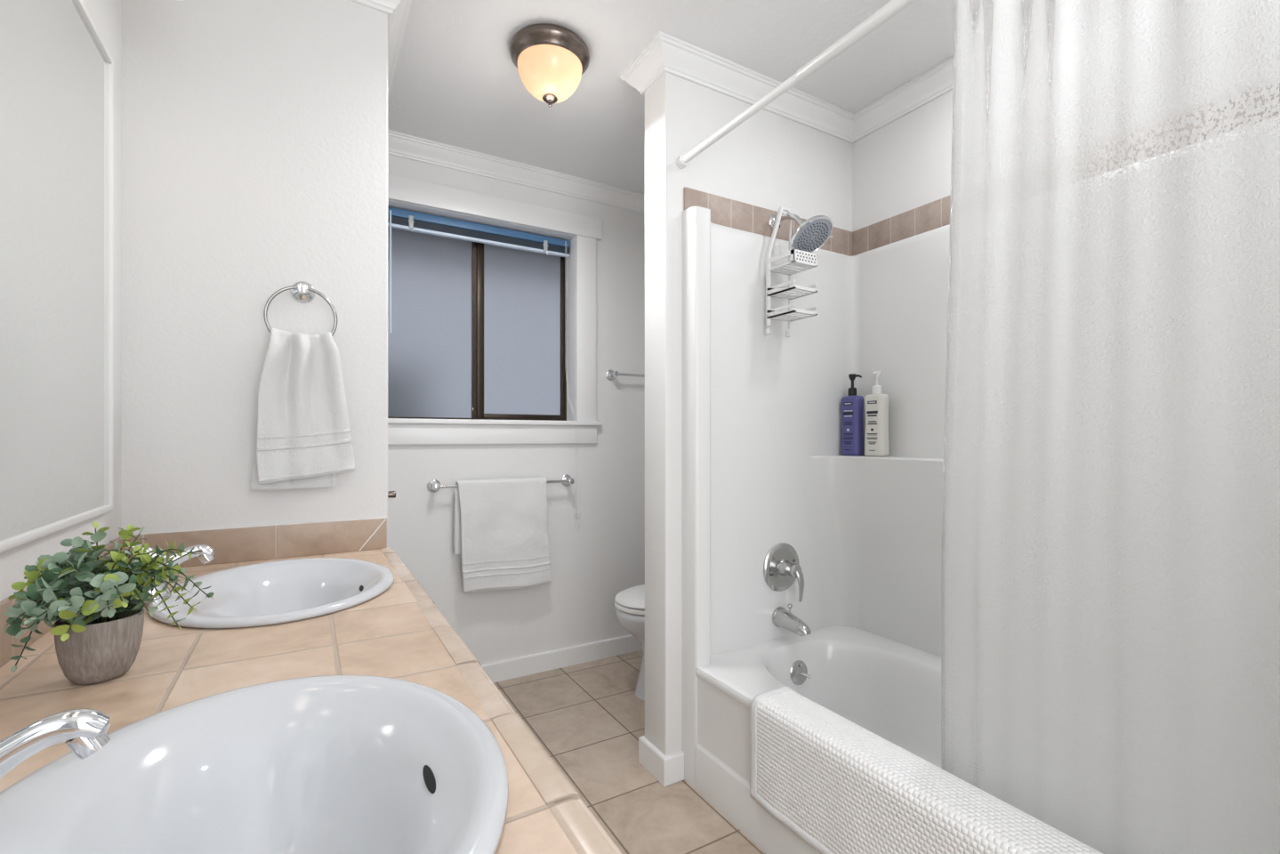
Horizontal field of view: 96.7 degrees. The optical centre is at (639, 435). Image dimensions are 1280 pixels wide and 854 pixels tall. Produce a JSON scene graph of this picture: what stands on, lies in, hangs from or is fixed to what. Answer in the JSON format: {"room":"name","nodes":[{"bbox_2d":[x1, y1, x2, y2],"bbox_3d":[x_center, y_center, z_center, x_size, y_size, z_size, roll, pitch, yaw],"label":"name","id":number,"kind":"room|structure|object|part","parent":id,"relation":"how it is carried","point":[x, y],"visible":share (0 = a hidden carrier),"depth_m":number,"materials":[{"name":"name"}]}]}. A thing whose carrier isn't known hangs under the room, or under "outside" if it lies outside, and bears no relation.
{"room":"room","nodes":[
{"label":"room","id":0,"kind":"room"},
{"bbox_2d":[0,0,121,601],"bbox_3d":[-0.531,-0.065,0.047,0.120,2.430,3.018,0,0,-30],"label":"wall","id":1,"kind":"structure","parent":0,"point":[106,15],"depth_m":1.28,"materials":[{"name":"white paint"}]},
{"bbox_2d":[0,0,113,553],"bbox_3d":[-0.655,-0.327,0.390,0.013,0.976,1.961,0,0,-30],"label":"mirror","id":2,"kind":"object","parent":1,"relation":"attached to","point":[57,68],"visible":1,"depth_m":0.96,"materials":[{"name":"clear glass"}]},
{"bbox_2d":[121,0,387,547],"bbox_3d":[-1.242,-0.065,1.832,0.696,2.430,0.881,0,0,-30],"label":"wall","id":3,"kind":"structure","parent":0,"point":[254,132],"depth_m":1.45,"materials":[{"name":"white paint"}]},
{"bbox_2d":[0,517,386,668],"bbox_3d":[-0.384,0.277,0.481,0.572,0.086,2.318,0,0,-30],"label":"backsplash","id":4,"kind":"structure","parent":3,"relation":"attached to","point":[240,544],"depth_m":1.46,"materials":[{"name":"tile"}]},
{"bbox_2d":[263,281,337,336],"bbox_3d":[-0.887,-0.319,1.493,0.165,0.188,0.062,0,0,-30],"label":"towel ring","id":5,"kind":"object","parent":3,"relation":"attached to","point":[302,292],"visible":0.88,"depth_m":1.50,"materials":[{"name":"silver metal"}]},
{"bbox_3d":[-0.885,-0.384,1.495,0.058,0.058,0.062,0,0,-30],"label":"post","id":6,"kind":"part","parent":5,"relation":"part of","materials":[{"name":"silver metal"}]},
{"bbox_2d":[347,0,401,14],"bbox_3d":[-0.924,-1.242,1.471,0.640,0.075,0.064,0,0,-30],"label":"trim","id":7,"kind":"structure","parent":3,"relation":"attached to","point":[386,6],"depth_m":1.61,"materials":[{"name":"white paint"}]},
{"bbox_2d":[387,491,395,498],"bbox_3d":[-0.750,0.176,1.710,0.030,0.036,0.036,0,0,-30],"label":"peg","id":8,"kind":"object","parent":3,"relation":"attached to","point":[390,494],"visible":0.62,"depth_m":1.71,"materials":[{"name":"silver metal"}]},
{"bbox_2d":[387,0,411,98],"bbox_3d":[-0.898,-1.242,1.996,0.064,0.075,0.945,0,0,-30],"label":"trim","id":9,"kind":"structure","parent":3,"relation":"attached to","point":[397,20],"depth_m":1.76,"materials":[{"name":"white paint"}]},
{"bbox_2d":[250,327,355,490],"bbox_3d":[-0.869,-0.069,1.476,0.236,0.413,0.082,0,0,-30],"label":"hand towel","id":10,"kind":"object","parent":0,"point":[303,438],"visible":1,"depth_m":1.45,"materials":[{"name":"white fabric"}]},
{"bbox_2d":[387,154,644,664],"bbox_3d":[-0.703,-0.065,2.751,2.555,2.430,0.160,0,0,-30],"label":"wall","id":11,"kind":"structure","parent":0,"point":[598,555],"depth_m":2.85,"materials":[{"name":"white paint"}]},
{"bbox_2d":[387,227,566,420],"bbox_3d":[-0.776,-0.543,2.769,0.887,0.934,0.047,0,0,-30],"label":"window","id":12,"kind":"structure","parent":11,"relation":"in","point":[478,330],"depth_m":2.75,"materials":[{"name":"grey glass"}]},
{"bbox_3d":[-0.983,-0.542,2.658,0.395,0.914,0.004,0,0,-30],"label":"pane","id":13,"kind":"part","parent":12,"relation":"part of","materials":[{"name":"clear glass"}]},
{"bbox_2d":[387,207,579,518],"bbox_3d":[-0.716,-0.293,2.677,0.885,1.418,0.126,0,0,-30],"label":"mini blind","id":14,"kind":"object","parent":12,"relation":"attached to","point":[399,219],"visible":0.88,"depth_m":2.67,"materials":[{"name":"blue"}]},
{"bbox_3d":[-0.744,-0.927,2.715,0.875,0.014,0.027,0,0,-30],"label":"rail","id":15,"kind":"part","parent":14,"relation":"part of","materials":[{"name":"white metal"}]},
{"bbox_3d":[-0.744,-0.985,2.715,0.875,0.034,0.032,0,0,-30],"label":"head rail","id":16,"kind":"part","parent":14,"relation":"part of","materials":[{"name":"blue metal"}]},
{"bbox_3d":[-0.351,-0.328,2.871,0.005,1.335,0.093,0,0,-42],"label":"pull cord","id":17,"kind":"part","parent":14,"relation":"part of","materials":[{"name":"white plastic"}]},
{"bbox_3d":[-0.593,-0.542,2.863,0.452,0.912,0.024,0,0,-30],"label":"sliding sash","id":18,"kind":"part","parent":12,"relation":"part of","materials":[{"name":"grey glass"}]},
{"bbox_3d":[-0.588,-0.542,2.869,0.403,0.872,0.004,0,0,-30],"label":"pane","id":19,"kind":"part","parent":12,"relation":"part of","materials":[{"name":"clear glass"}]},
{"bbox_2d":[387,200,575,420],"bbox_3d":[-0.737,-0.542,2.702,0.903,0.951,0.113,0,0,-30],"label":"trim","id":20,"kind":"structure","parent":11,"relation":"attached to","point":[571,260],"depth_m":2.89,"materials":[{"name":"white paint"}]},
{"bbox_2d":[387,423,596,444],"bbox_3d":[-0.686,-0.007,2.657,1.070,0.091,0.018,0,0,-30],"label":"trim","id":21,"kind":"structure","parent":11,"relation":"attached to","point":[398,433],"depth_m":2.64,"materials":[{"name":"white paint"}]},
{"bbox_2d":[387,173,602,240],"bbox_3d":[-0.678,-1.061,2.657,1.103,0.102,0.026,0,0,-30],"label":"trim","id":22,"kind":"structure","parent":11,"relation":"attached to","point":[402,189],"depth_m":2.63,"materials":[{"name":"white paint"}]},
{"bbox_2d":[387,418,602,425],"bbox_3d":[-0.682,-0.064,2.661,1.100,0.022,0.056,0,0,-30],"label":"trim","id":23,"kind":"structure","parent":11,"relation":"attached to","point":[390,420],"depth_m":2.62,"materials":[{"name":"white paint"}]},
{"bbox_2d":[426,474,574,492],"bbox_3d":[-0.624,0.222,2.660,0.693,0.058,0.076,0,0,-30],"label":"towel bar","id":24,"kind":"object","parent":11,"relation":"attached to","point":[433,486],"visible":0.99,"depth_m":2.53,"materials":[{"name":"silver metal"}]},
{"bbox_3d":[-0.898,0.222,2.500,0.058,0.058,0.076,0,0,-30],"label":"post","id":25,"kind":"part","parent":24,"relation":"part of","materials":[{"name":"silver metal"}]},
{"bbox_2d":[453,476,551,592],"bbox_3d":[-0.624,0.455,2.630,0.450,0.514,0.059,0,0,-30],"label":"bath towel","id":26,"kind":"object","parent":24,"relation":"hanging from","point":[501,527],"visible":1,"depth_m":2.61,"materials":[{"name":"white fabric"}]},
{"bbox_3d":[-0.350,0.222,2.820,0.058,0.058,0.076,0,0,-30],"label":"post","id":27,"kind":"part","parent":24,"relation":"part of","materials":[{"name":"silver metal"}]},
{"bbox_2d":[387,129,644,213],"bbox_3d":[-0.398,-1.242,2.799,1.739,0.075,0.064,0,0,-30],"label":"trim","id":28,"kind":"structure","parent":11,"relation":"attached to","point":[399,144],"depth_m":2.67,"materials":[{"name":"white paint"}]},
{"bbox_2d":[480,634,642,682],"bbox_3d":[-0.410,1.105,2.821,1.739,0.090,0.014,0,0,-30],"label":"baseboard","id":29,"kind":"structure","parent":11,"relation":"attached to","point":[516,667],"depth_m":2.82,"materials":[{"name":"white paint"}]},
{"bbox_2d":[575,235,596,420],"bbox_3d":[-0.274,-0.542,2.898,0.110,0.935,0.018,0,0,-30],"label":"trim","id":30,"kind":"structure","parent":11,"relation":"attached to","point":[585,247],"depth_m":2.88,"materials":[{"name":"white paint"}]},
{"bbox_2d":[605,369,644,380],"bbox_3d":[0.063,-0.318,3.062,0.516,0.058,0.076,0,0,-30],"label":"towel bar","id":31,"kind":"object","parent":11,"relation":"attached to","point":[611,374],"visible":0.47,"depth_m":2.96,"materials":[{"name":"silver metal"}]},
{"bbox_3d":[-0.134,-0.318,2.946,0.058,0.058,0.076,0,0,-30],"label":"post","id":32,"kind":"part","parent":31,"relation":"part of","materials":[{"name":"silver metal"}]},
{"bbox_2d":[493,650,765,853],"bbox_3d":[0.243,1.180,1.069,2.700,0.060,4.000,0,0,-30],"label":"floor","id":33,"kind":"structure","parent":0,"point":[589,717],"depth_m":2.02,"materials":[{"name":"tile"}]},
{"bbox_2d":[614,584,644,700],"bbox_3d":[0.240,0.761,2.655,0.768,0.778,0.440,0,0,-30],"label":"toilet","id":34,"kind":"object","parent":33,"relation":"on","point":[630,602],"visible":0.17,"depth_m":2.46,"materials":[{"name":"white ceramic"}]},
{"bbox_3d":[0.127,0.744,2.589,0.506,0.021,0.364,0,0,-30],"label":"seat","id":35,"kind":"part","parent":34,"relation":"part of","materials":[{"name":"white plastic"}]},
{"bbox_3d":[0.126,0.716,2.588,0.499,0.030,0.362,0,0,-30],"label":"lid","id":36,"kind":"part","parent":34,"relation":"part of","materials":[{"name":"white plastic"}]},
{"bbox_2d":[695,626,941,853],"bbox_3d":[0.871,0.952,1.458,0.794,0.396,1.518,0,0,-30],"label":"bathtub","id":37,"kind":"object","parent":33,"relation":"on","point":[889,688],"visible":0.33,"depth_m":1.88,"materials":[{"name":"white ceramic"}]},
{"bbox_2d":[789,660,811,684],"bbox_3d":[0.579,0.854,2.041,0.084,0.086,0.067,0,0,-30],"label":"overflow plate","id":38,"kind":"object","parent":37,"relation":"attached to","point":[799,674],"visible":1,"depth_m":2.04,"materials":[{"name":"grey metal"}]},
{"bbox_3d":[0.590,0.855,2.033,0.042,0.015,0.013,0,0,36],"label":"lever","id":39,"kind":"part","parent":38,"relation":"part of","materials":[{"name":"silver metal"}]},
{"bbox_2d":[696,626,941,768],"bbox_3d":[0.873,0.910,1.459,0.790,0.313,1.518,0,0,-30],"label":"basin","id":40,"kind":"object","parent":37,"relation":"in","point":[889,688],"depth_m":1.94,"materials":[{"name":"white ceramic"}]},
{"bbox_2d":[749,686,1102,853],"bbox_3d":[0.602,0.872,1.268,0.182,0.282,0.866,0,0,-30],"label":"bath mat","id":41,"kind":"object","parent":37,"relation":"on","point":[836,784],"visible":1,"depth_m":1.30,"materials":[{"name":"white fabric"}]},
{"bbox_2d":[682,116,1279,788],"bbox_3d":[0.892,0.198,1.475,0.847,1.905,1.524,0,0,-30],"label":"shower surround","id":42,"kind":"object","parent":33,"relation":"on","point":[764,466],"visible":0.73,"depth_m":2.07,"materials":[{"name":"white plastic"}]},
{"bbox_2d":[763,542,804,602],"bbox_3d":[0.553,0.499,2.084,0.180,0.199,0.102,0,0,-30],"label":"shower valve","id":43,"kind":"object","parent":42,"relation":"attached to","point":[781,567],"visible":1,"depth_m":2.10,"materials":[{"name":"grey metal"}]},
{"bbox_3d":[0.572,0.536,2.060,0.040,0.125,0.040,0,0,-30],"label":"lever","id":44,"kind":"part","parent":43,"relation":"part of","materials":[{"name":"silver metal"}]},
{"bbox_2d":[772,603,811,636],"bbox_3d":[0.555,0.662,2.061,0.074,0.101,0.151,0,0,-30],"label":"tub spout","id":45,"kind":"object","parent":42,"relation":"attached to","point":[781,617],"visible":1,"depth_m":2.06,"materials":[{"name":"grey metal"}]},
{"bbox_2d":[840,373,863,455],"bbox_3d":[0.840,-0.085,2.251,0.055,0.322,0.088,0,0,-30],"label":"pump bottle","id":46,"kind":"object","parent":42,"relation":"on","point":[852,405],"visible":1,"depth_m":2.22,"materials":[{"name":"blue plastic"}]},
{"bbox_3d":[0.819,-0.088,2.238,0.003,0.010,0.048,0,0,-31],"label":"name panel","id":47,"kind":"part","parent":46,"relation":"part of","materials":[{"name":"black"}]},
{"bbox_2d":[864,370,889,456],"bbox_3d":[0.892,-0.085,2.153,0.063,0.322,0.088,0,0,-30],"label":"pump bottle","id":48,"kind":"object","parent":42,"relation":"on","point":[876,404],"visible":1,"depth_m":2.13,"materials":[{"name":"white plastic"}]},
{"bbox_3d":[0.875,-0.088,2.143,0.003,0.010,0.048,0,0,-30],"label":"name panel","id":49,"kind":"part","parent":48,"relation":"part of","materials":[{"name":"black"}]},
{"bbox_3d":[-0.378,0.758,0.483,0.579,0.785,2.315,0,0,-30],"label":"vanity cabinet","id":50,"kind":"object","parent":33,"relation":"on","visible":0},
{"bbox_2d":[0,516,621,853],"bbox_3d":[-0.376,0.301,0.486,0.592,0.138,2.318,0,0,-30],"label":"countertop","id":51,"kind":"structure","parent":50,"relation":"on","point":[400,632],"depth_m":0.80,"materials":[{"name":"tile"}]},
{"bbox_2d":[0,708,110,778],"bbox_3d":[-0.483,0.253,0.419,0.140,0.103,0.054,0,0,-30],"label":"faucet","id":52,"kind":"object","parent":51,"relation":"on","point":[84,730],"visible":1,"depth_m":0.43,"materials":[{"name":"silver metal"}]},
{"bbox_2d":[3,521,214,684],"bbox_3d":[-0.715,0.219,0.771,0.203,0.201,0.169,0,0,-45],"label":"potted plant","id":53,"kind":"object","parent":51,"relation":"on","point":[97,632],"visible":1,"depth_m":0.74,"materials":[{"name":"green plant"}]},
{"bbox_3d":[-0.715,0.279,0.754,0.087,0.082,0.087,0,0,-30],"label":"pot","id":54,"kind":"part","parent":53,"relation":"part of","materials":[{"name":"concrete"}]},
{"bbox_2d":[124,544,214,599],"bbox_3d":[-0.905,0.253,1.095,0.140,0.103,0.054,0,0,-30],"label":"faucet","id":55,"kind":"object","parent":51,"relation":"on","point":[207,551],"visible":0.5,"depth_m":1.10,"materials":[{"name":"silver metal"}]},
{"bbox_3d":[-0.944,0.216,1.072,0.051,0.028,0.024,0,0,-30],"label":"handle","id":56,"kind":"part","parent":55,"relation":"part of","materials":[{"name":"silver metal"}]},
{"bbox_3d":[-0.888,0.244,1.105,0.100,0.061,0.029,0,0,-30],"label":"spout","id":57,"kind":"part","parent":55,"relation":"part of","materials":[{"name":"silver metal"}]},
{"bbox_2d":[0,674,508,853],"bbox_3d":[-0.335,0.381,0.487,0.424,0.152,0.524,0,0,-30],"label":"sink","id":58,"kind":"object","parent":51,"relation":"in","point":[345,763],"visible":0.99,"depth_m":0.59,"materials":[{"name":"white ceramic"}]},
{"bbox_2d":[147,557,394,628],"bbox_3d":[-0.745,0.381,1.188,0.424,0.152,0.524,0,0,-30],"label":"sink","id":59,"kind":"object","parent":51,"relation":"in","point":[278,591],"visible":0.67,"depth_m":1.27,"materials":[{"name":"white ceramic"}]},
{"bbox_3d":[-0.138,0.344,0.625,0.041,0.053,2.318,0,0,-30],"label":"edge trim","id":60,"kind":"part","parent":51,"relation":"part of","materials":[{"name":"tile"}]},
{"bbox_2d":[387,0,953,193],"bbox_3d":[0.243,-1.310,1.069,2.700,0.060,4.000,0,0,-30],"label":"ceiling","id":61,"kind":"structure","parent":0,"point":[456,82],"depth_m":1.93,"materials":[{"name":"white paint"}]},
{"bbox_2d":[509,23,589,106],"bbox_3d":[-0.297,-1.185,1.885,0.263,0.191,0.263,0,0,-30],"label":"ceiling lamp","id":62,"kind":"object","parent":61,"relation":"attached to","point":[551,60],"visible":1,"depth_m":1.81,"materials":[{"name":"beige glass"}]},
{"bbox_3d":[-0.297,-1.173,1.885,0.212,0.114,0.212,0,0,-30],"label":"lamp shade","id":63,"kind":"part","parent":62,"relation":"part of","materials":[{"name":"white glass"}]},
{"bbox_2d":[644,72,852,756],"bbox_3d":[0.466,-0.065,2.188,0.965,2.430,0.137,0,0,-30],"label":"wall","id":64,"kind":"structure","parent":0,"point":[770,161],"depth_m":1.96,"materials":[{"name":"white paint"}]},
{"bbox_2d":[619,31,665,94],"bbox_3d":[0.022,-1.242,1.929,0.064,0.075,0.265,0,0,-30],"label":"trim","id":65,"kind":"structure","parent":64,"relation":"attached to","point":[648,67],"depth_m":1.92,"materials":[{"name":"white paint"}]},
{"bbox_2d":[638,736,665,786],"bbox_3d":[0.044,1.105,1.941,0.014,0.090,0.165,0,0,-30],"label":"baseboard","id":66,"kind":"structure","parent":64,"relation":"attached to","point":[650,757],"depth_m":1.94,"materials":[{"name":"white paint"}]},
{"bbox_2d":[664,750,684,786],"bbox_3d":[0.110,1.105,1.893,0.080,0.090,0.014,0,0,-30],"label":"baseboard","id":67,"kind":"structure","parent":64,"relation":"attached to","point":[673,762],"depth_m":1.89,"materials":[{"name":"white paint"}]},
{"bbox_2d":[659,30,854,143],"bbox_3d":[0.468,-1.242,2.073,0.979,0.075,0.064,0,0,-30],"label":"trim","id":68,"kind":"structure","parent":64,"relation":"attached to","point":[683,60],"depth_m":2.02,"materials":[{"name":"white paint"}]},
{"bbox_2d":[684,186,852,255],"bbox_3d":[0.512,-0.784,2.131,0.842,0.108,0.009,0,0,-30],"label":"trim","id":69,"kind":"structure","parent":64,"relation":"attached to","point":[725,212],"depth_m":2.06,"materials":[{"name":"tile"}]},
{"bbox_2d":[676,0,915,169],"bbox_3d":[0.523,-0.919,1.256,0.039,0.039,1.529,0,0,-30],"label":"curtain rod","id":70,"kind":"object","parent":64,"relation":"attached to","point":[893,7],"visible":1,"depth_m":1.40,"materials":[{"name":"white plastic"}]},
{"bbox_2d":[941,0,1279,853],"bbox_3d":[0.798,-0.024,0.981,0.240,1.828,0.716,0,0,-30],"label":"shower curtain","id":71,"kind":"object","parent":70,"relation":"hanging from","point":[1110,558],"visible":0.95,"depth_m":0.97,"materials":[{"name":"white fabric"}]},
{"bbox_2d":[768,213,832,252],"bbox_3d":[0.572,-0.732,2.025,0.167,0.185,0.236,0,0,-30],"label":"shower","id":72,"kind":"object","parent":64,"relation":"attached to","point":[811,234],"visible":0.92,"depth_m":1.97,"materials":[{"name":"silver metal"}]},
{"bbox_3d":[0.539,-0.772,2.058,0.024,0.076,0.139,0,0,-33],"label":"arm","id":73,"kind":"part","parent":72,"relation":"part of","materials":[{"name":"silver metal"}]},
{"bbox_2d":[765,206,817,337],"bbox_3d":[0.535,-0.595,2.022,0.116,0.462,0.142,0,0,-30],"label":"shower caddy","id":74,"kind":"object","parent":72,"relation":"hanging from","point":[801,260],"visible":0.99,"depth_m":2.02,"materials":[{"name":"white plastic"}]},
{"bbox_3d":[0.485,-0.609,2.050,0.061,0.429,0.019,0,0,0],"label":"rail","id":75,"kind":"part","parent":74,"relation":"part of","materials":[{"name":"white plastic"}]},
{"bbox_3d":[0.551,-0.609,2.087,0.008,0.428,0.036,0,0,2],"label":"rail","id":76,"kind":"part","parent":74,"relation":"part of","materials":[{"name":"white plastic"}]},
{"bbox_2d":[767,303,817,321],"bbox_3d":[0.539,-0.437,2.018,0.113,0.030,0.130,0,0,-30],"label":"tray","id":77,"kind":"object","parent":74,"relation":"on","point":[796,314],"depth_m":2.00,"materials":[{"name":"white plastic"}]},
{"bbox_2d":[767,279,817,299],"bbox_3d":[0.539,-0.517,2.018,0.113,0.030,0.130,0,0,-30],"label":"tray","id":78,"kind":"object","parent":74,"relation":"on","point":[795,292],"depth_m":2.00,"materials":[{"name":"white plastic"}]},
{"bbox_2d":[767,249,817,274],"bbox_3d":[0.539,-0.614,2.018,0.113,0.044,0.131,0,0,-30],"label":"tray","id":79,"kind":"object","parent":74,"relation":"on","point":[801,259],"depth_m":1.99,"materials":[{"name":"white"}]},
{"bbox_2d":[852,89,952,232],"bbox_3d":[1.335,-0.065,1.679,0.120,2.430,3.949,0,0,-30],"label":"wall","id":80,"kind":"structure","parent":0,"point":[903,165],"depth_m":2.14,"materials":[{"name":"white paint"}]},
{"bbox_2d":[852,56,952,143],"bbox_3d":[1.233,-1.242,1.671,0.064,0.075,1.530,0,0,-30],"label":"trim","id":81,"kind":"structure","parent":80,"relation":"attached to","point":[937,81],"depth_m":2.10,"materials":[{"name":"white paint"}]},
{"bbox_2d":[852,83,1279,255],"bbox_3d":[1.258,-0.784,1.683,0.009,0.108,1.516,0,0,-30],"label":"trim","id":82,"kind":"structure","parent":80,"relation":"attached to","point":[935,214],"depth_m":2.10,"materials":[{"name":"tile"}]}
]}

